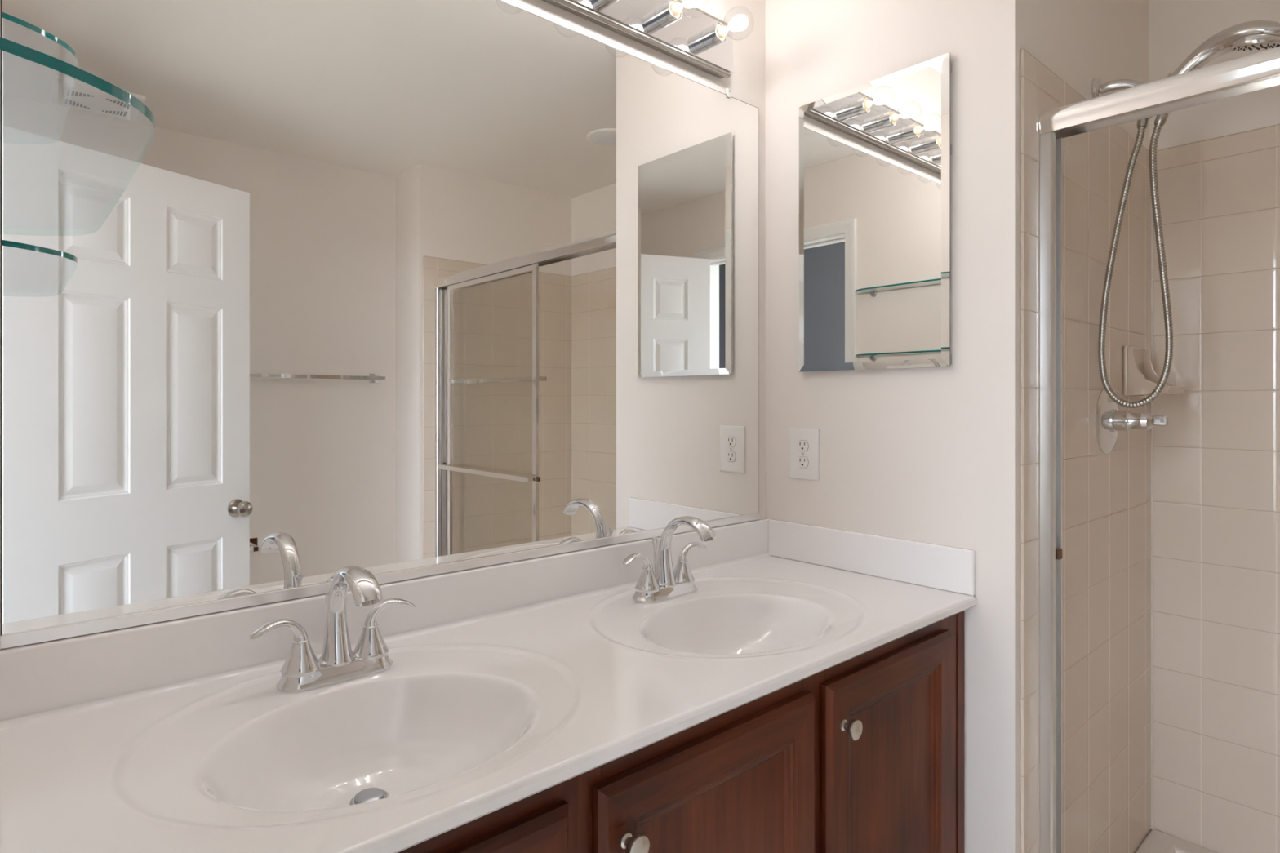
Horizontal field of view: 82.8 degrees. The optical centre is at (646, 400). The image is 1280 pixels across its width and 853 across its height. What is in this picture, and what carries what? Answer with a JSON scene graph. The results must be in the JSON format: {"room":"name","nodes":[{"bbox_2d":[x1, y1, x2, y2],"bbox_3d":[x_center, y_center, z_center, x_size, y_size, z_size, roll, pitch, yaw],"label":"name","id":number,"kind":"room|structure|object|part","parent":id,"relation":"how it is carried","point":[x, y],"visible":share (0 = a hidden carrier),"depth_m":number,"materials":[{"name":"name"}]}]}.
{"room":"bathroom","nodes":[
{"label":"bathroom","id":0,"kind":"room"},
{"bbox_2d":[0,0,765,648],"bbox_3d":[0.050,0.094,1.681,2.602,2.392,0.120,0,0,-42],"label":"wall","id":1,"kind":"structure","parent":0,"point":[746,83],"depth_m":1.75,"materials":[{"name":"white paint"}]},
{"bbox_2d":[0,0,759,648],"bbox_3d":[-0.243,-0.223,1.329,1.404,1.034,0.010,0,0,-42],"label":"wall mirror","id":2,"kind":"object","parent":1,"relation":"attached to","point":[393,290],"visible":1,"depth_m":1.12,"materials":[{"name":"grey mirror"}]},
{"bbox_2d":[0,518,768,721],"bbox_3d":[-0.238,0.350,1.329,1.460,0.109,0.018,0,0,-42],"label":"backsplash","id":3,"kind":"structure","parent":1,"relation":"attached to","point":[38,677],"depth_m":1.05,"materials":[{"name":"stone"}]},
{"bbox_2d":[542,0,754,78],"bbox_3d":[-0.197,-0.817,1.273,1.160,0.125,0.155,0,0,-42],"label":"vanity light","id":4,"kind":"object","parent":1,"relation":"attached to","point":[678,29],"visible":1,"depth_m":1.55,"materials":[{"name":"silver metal"}]},
{"bbox_2d":[608,0,618,3],"bbox_3d":[-0.057,-0.815,1.434,0.041,0.041,0.044,0,0,-42],"label":"socket","id":5,"kind":"object","parent":4,"relation":"attached to","point":[609,1],"depth_m":1.45,"materials":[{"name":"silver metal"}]},
{"bbox_2d":[654,0,683,26],"bbox_3d":[0.048,-0.815,1.528,0.041,0.041,0.044,0,0,-42],"label":"socket","id":6,"kind":"object","parent":4,"relation":"attached to","point":[667,13],"depth_m":1.52,"materials":[{"name":"silver metal"}]},
{"bbox_3d":[0.066,-0.815,1.508,0.035,0.035,0.027,0,0,-42],"label":"bulb stem","id":7,"kind":"part","parent":4,"relation":"part of","materials":[{"name":"white glass"}]},
{"bbox_3d":[-0.236,-0.873,1.316,1.150,0.014,0.015,0,0,-42],"label":"trim","id":8,"kind":"part","parent":4,"relation":"part of","materials":[{"name":"silver metal"}]},
{"bbox_2d":[701,22,728,48],"bbox_3d":[0.153,-0.815,1.622,0.041,0.041,0.044,0,0,-42],"label":"socket","id":9,"kind":"object","parent":4,"relation":"attached to","point":[712,36],"depth_m":1.61,"materials":[{"name":"silver metal"}]},
{"bbox_3d":[0.172,-0.815,1.601,0.035,0.035,0.027,0,0,-42],"label":"bulb stem","id":10,"kind":"part","parent":4,"relation":"part of","materials":[{"name":"white glass"}]},
{"bbox_3d":[0.193,-0.815,1.578,0.066,0.066,0.088,0,0,-42],"label":"bulb","id":11,"kind":"part","parent":4,"relation":"part of","materials":[{"name":"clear glass"}]},
{"bbox_2d":[765,0,1149,852],"bbox_3d":[0.880,0.094,1.940,1.020,2.392,0.600,0,0,-42],"label":"wall","id":12,"kind":"structure","parent":0,"point":[926,455],"depth_m":1.49,"materials":[{"name":"white paint"}]},
{"bbox_2d":[789,427,819,480],"bbox_3d":[0.376,0.129,1.731,0.009,0.122,0.085,0,0,-42],"label":"wall outlet","id":13,"kind":"object","parent":12,"relation":"attached to","point":[804,443],"visible":1,"depth_m":1.73,"materials":[{"name":"white plastic"}]},
{"bbox_2d":[796,456,808,467],"bbox_3d":[0.373,0.148,1.729,0.002,0.026,0.032,0,0,-42],"label":"receptacle","id":14,"kind":"object","parent":13,"relation":"attached to","point":[802,461],"depth_m":1.73,"materials":[{"name":"white plastic"}]},
{"bbox_2d":[796,440,808,451],"bbox_3d":[0.373,0.109,1.729,0.002,0.026,0.032,0,0,-42],"label":"receptacle","id":15,"kind":"object","parent":13,"relation":"attached to","point":[802,445],"depth_m":1.73,"materials":[{"name":"white plastic"}]},
{"bbox_2d":[799,52,951,372],"bbox_3d":[0.491,-0.383,1.596,0.017,0.631,0.367,0,0,-42],"label":"mirror","id":16,"kind":"object","parent":12,"relation":"attached to","point":[875,155],"visible":1,"depth_m":1.57,"materials":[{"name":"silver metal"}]},
{"bbox_2d":[1020,48,1151,852],"bbox_3d":[1.047,0.297,1.682,0.879,1.944,0.007,0,0,-42],"label":"wall tiles","id":17,"kind":"structure","parent":12,"relation":"attached to","point":[1106,498],"depth_m":1.64,"materials":[{"name":"beige tile"}]},
{"bbox_2d":[1095,388,1168,453],"bbox_3d":[1.126,0.049,1.669,0.157,0.157,0.118,0,0,-42],"label":"shower valve","id":18,"kind":"object","parent":17,"relation":"attached to","point":[1109,420],"visible":0.95,"depth_m":1.67,"materials":[{"name":"silver metal"}]},
{"bbox_3d":[1.123,0.049,1.673,0.053,0.053,0.082,0,0,-42],"label":"handle","id":19,"kind":"part","parent":18,"relation":"part of","materials":[{"name":"silver metal"}]},
{"bbox_3d":[1.161,0.047,1.652,0.045,0.025,0.018,0,0,29],"label":"lever","id":20,"kind":"part","parent":18,"relation":"part of","materials":[{"name":"silver metal"}]},
{"bbox_2d":[1123,345,1184,395],"bbox_3d":[1.270,-0.073,1.813,0.152,0.125,0.096,0,0,-42],"label":"soap dish","id":21,"kind":"object","parent":17,"relation":"attached to","point":[1140,378],"visible":0.99,"depth_m":1.79,"materials":[{"name":"beige ceramic"}]},
{"bbox_2d":[1091,73,1174,117],"bbox_3d":[1.110,-0.679,1.626,0.082,0.137,0.174,0,0,-42],"label":"shower mount","id":22,"kind":"object","parent":12,"relation":"attached to","point":[1098,89],"visible":0.32,"depth_m":1.66,"materials":[{"name":"silver metal"}]},
{"bbox_2d":[1097,113,1173,408],"bbox_3d":[1.086,-0.303,1.607,0.038,0.644,0.143,0,0,-42],"label":"shower hose","id":23,"kind":"object","parent":22,"relation":"hanging from","point":[1160,120],"visible":0.99,"depth_m":1.58,"materials":[{"name":"silver metal"}]},
{"bbox_2d":[1146,19,1279,120],"bbox_3d":[1.188,-0.692,1.522,0.096,0.157,0.257,0,0,-42],"label":"shower head","id":24,"kind":"object","parent":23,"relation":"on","point":[1258,34],"visible":0.79,"depth_m":1.47,"materials":[{"name":"silver metal"}]},
{"bbox_2d":[1149,0,1279,150],"bbox_3d":[1.909,0.094,1.467,0.118,2.392,1.477,0,0,-42],"label":"wall","id":25,"kind":"structure","parent":0,"point":[1177,28],"depth_m":1.89,"materials":[{"name":"white paint"}]},
{"bbox_2d":[1151,124,1279,852],"bbox_3d":[1.864,0.297,1.423,0.007,1.944,1.470,0,0,-42],"label":"tiled wall","id":26,"kind":"structure","parent":25,"relation":"attached to","point":[1216,459],"depth_m":1.86,"materials":[{"name":"beige tile"}]},
{"bbox_2d":[1151,199,1152,828],"bbox_3d":[1.858,0.248,1.422,0.004,1.826,1.464,0,0,-42],"label":"trim","id":27,"kind":"structure","parent":26,"relation":"attached to","point":[1151,199],"depth_m":1.97,"materials":[{"name":"beige"}]},
{"bbox_3d":[0.484,1.340,0.344,3.800,0.100,2.750,0,0,-42],"label":"floor","id":28,"kind":"structure","parent":0,"visible":0},
{"bbox_2d":[398,610,964,852],"bbox_3d":[-0.060,0.848,1.130,1.458,0.884,0.549,0,0,-42],"label":"vanity cabinet","id":29,"kind":"object","parent":28,"relation":"on","point":[864,753],"visible":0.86,"depth_m":1.05,"materials":[{"name":"brown wood"}]},
{"bbox_3d":[-0.250,0.434,0.668,0.383,0.056,0.019,0,0,-42],"label":"rail","id":30,"kind":"part","parent":29,"relation":"part of","materials":[{"name":"brown wood"}]},
{"bbox_2d":[0,518,977,852],"bbox_3d":[-0.068,0.402,1.139,1.460,0.212,0.528,0,0,-42],"label":"countertop","id":31,"kind":"structure","parent":29,"relation":"on","point":[505,684],"depth_m":0.97,"materials":[{"name":"stone"}]},
{"bbox_2d":[248,565,415,693],"bbox_3d":[-0.420,0.305,1.015,0.177,0.164,0.177,0,0,8],"label":"faucet","id":32,"kind":"object","parent":31,"relation":"on","point":[301,671],"visible":1,"depth_m":1.00,"materials":[{"name":"silver metal"}]},
{"bbox_3d":[-0.490,0.311,0.969,0.022,0.035,0.075,0,0,42],"label":"lever handle","id":33,"kind":"part","parent":32,"relation":"part of","materials":[{"name":"silver metal"}]},
{"bbox_3d":[-0.470,0.347,0.989,0.050,0.043,0.050,0,0,-42],"label":"handle","id":34,"kind":"part","parent":32,"relation":"part of","materials":[{"name":"silver metal"}]},
{"bbox_3d":[-0.455,0.333,1.043,0.013,0.109,0.013,0,0,-42],"label":"drain lift rod","id":35,"kind":"part","parent":32,"relation":"part of","materials":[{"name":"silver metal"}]},
{"bbox_3d":[-0.435,0.377,1.020,0.156,0.022,0.058,0,0,-42],"label":"plate","id":36,"kind":"part","parent":32,"relation":"part of","materials":[{"name":"silver metal"}]},
{"bbox_3d":[-0.400,0.295,0.982,0.048,0.144,0.151,0,0,-42],"label":"spout","id":37,"kind":"part","parent":32,"relation":"part of","materials":[{"name":"silver metal"}]},
{"bbox_3d":[-0.400,0.347,1.052,0.050,0.043,0.050,0,0,-42],"label":"handle","id":38,"kind":"part","parent":32,"relation":"part of","materials":[{"name":"silver metal"}]},
{"bbox_3d":[-0.378,0.311,1.069,0.075,0.035,0.022,0,0,-36],"label":"lever handle","id":39,"kind":"part","parent":32,"relation":"part of","materials":[{"name":"silver metal"}]},
{"bbox_2d":[196,672,541,810],"bbox_3d":[-0.309,0.448,0.862,0.383,0.119,0.313,0,0,-42],"label":"sink basin","id":40,"kind":"object","parent":31,"relation":"in","point":[377,741],"depth_m":0.95,"materials":[{"name":"white ceramic"}]},
{"bbox_2d":[622,515,715,603],"bbox_3d":[0.053,0.305,1.439,0.177,0.164,0.177,0,0,8],"label":"faucet","id":41,"kind":"object","parent":31,"relation":"on","point":[663,584],"visible":1,"depth_m":1.42,"materials":[{"name":"silver metal"}]},
{"bbox_3d":[-0.017,0.311,1.393,0.022,0.035,0.075,0,0,42],"label":"lever handle","id":42,"kind":"part","parent":41,"relation":"part of","materials":[{"name":"silver metal"}]},
{"bbox_3d":[0.003,0.347,1.413,0.050,0.043,0.050,0,0,-42],"label":"handle","id":43,"kind":"part","parent":41,"relation":"part of","materials":[{"name":"silver metal"}]},
{"bbox_3d":[0.018,0.333,1.467,0.013,0.109,0.013,0,0,-42],"label":"drain lift rod","id":44,"kind":"part","parent":41,"relation":"part of","materials":[{"name":"silver metal"}]},
{"bbox_3d":[0.038,0.377,1.444,0.156,0.022,0.058,0,0,-42],"label":"plate","id":45,"kind":"part","parent":41,"relation":"part of","materials":[{"name":"silver metal"}]},
{"bbox_3d":[0.074,0.347,1.476,0.050,0.043,0.050,0,0,-42],"label":"handle","id":46,"kind":"part","parent":41,"relation":"part of","materials":[{"name":"silver metal"}]},
{"bbox_3d":[0.073,0.295,1.406,0.048,0.144,0.151,0,0,-42],"label":"spout","id":47,"kind":"part","parent":41,"relation":"part of","materials":[{"name":"silver metal"}]},
{"bbox_3d":[0.095,0.311,1.493,0.075,0.035,0.022,0,0,-36],"label":"lever handle","id":48,"kind":"part","parent":41,"relation":"part of","materials":[{"name":"silver metal"}]},
{"bbox_2d":[640,594,835,654],"bbox_3d":[0.165,0.448,1.283,0.385,0.119,0.301,0,0,-42],"label":"sink basin","id":49,"kind":"object","parent":31,"relation":"in","point":[697,624],"depth_m":1.40,"materials":[{"name":"white ceramic"}]},
{"bbox_3d":[-0.237,0.802,0.653,0.409,0.726,0.019,0,0,-42],"label":"door","id":50,"kind":"part","parent":29,"relation":"part of","materials":[{"name":"brown wood"}]},
{"bbox_3d":[-0.014,0.506,0.822,0.031,0.031,0.028,0,0,-42],"label":"knob","id":51,"kind":"part","parent":29,"relation":"part of","materials":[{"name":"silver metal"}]},
{"bbox_3d":[0.085,0.434,0.968,0.383,0.056,0.019,0,0,-42],"label":"rail","id":52,"kind":"part","parent":29,"relation":"part of","materials":[{"name":"brown wood"}]},
{"bbox_3d":[0.098,0.802,0.953,0.409,0.726,0.019,0,0,-42],"label":"door","id":53,"kind":"part","parent":29,"relation":"part of","materials":[{"name":"brown wood"}]},
{"bbox_3d":[0.316,0.506,1.117,0.031,0.031,0.028,0,0,-42],"label":"knob","id":54,"kind":"part","parent":29,"relation":"part of","materials":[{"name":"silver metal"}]},
{"bbox_3d":[0.413,0.434,1.262,0.379,0.056,0.019,0,0,-42],"label":"rail","id":55,"kind":"part","parent":29,"relation":"part of","materials":[{"name":"brown wood"}]},
{"bbox_3d":[0.426,0.802,1.248,0.405,0.726,0.019,0,0,-42],"label":"door","id":56,"kind":"part","parent":29,"relation":"part of","materials":[{"name":"brown wood"}]},
{"bbox_2d":[1134,829,1216,852],"bbox_3d":[1.549,1.212,1.145,0.835,0.155,1.464,0,0,-42],"label":"shower pan","id":57,"kind":"object","parent":28,"relation":"on","point":[1156,842],"visible":1,"depth_m":1.88,"materials":[{"name":"beige"}]},
{"bbox_2d":[1039,46,1279,852],"bbox_3d":[1.291,0.282,0.914,0.130,1.705,1.462,0,0,-42],"label":"shower door","id":58,"kind":"structure","parent":57,"relation":"on","point":[1258,71],"depth_m":1.43,"materials":[{"name":"silver metal"}]},
{"bbox_3d":[-0.049,0.094,-0.069,0.120,2.392,2.353,0,0,-42],"label":"wall","id":59,"kind":"structure","parent":0,"visible":0},
{"bbox_2d":[0,36,155,128],"bbox_3d":[-0.523,-0.184,0.633,0.108,0.026,0.605,0,0,-42],"label":"glass shelf","id":60,"kind":"object","parent":59,"relation":"attached to","point":[7,46],"visible":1,"depth_m":0.43,"materials":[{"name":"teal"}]}
]}

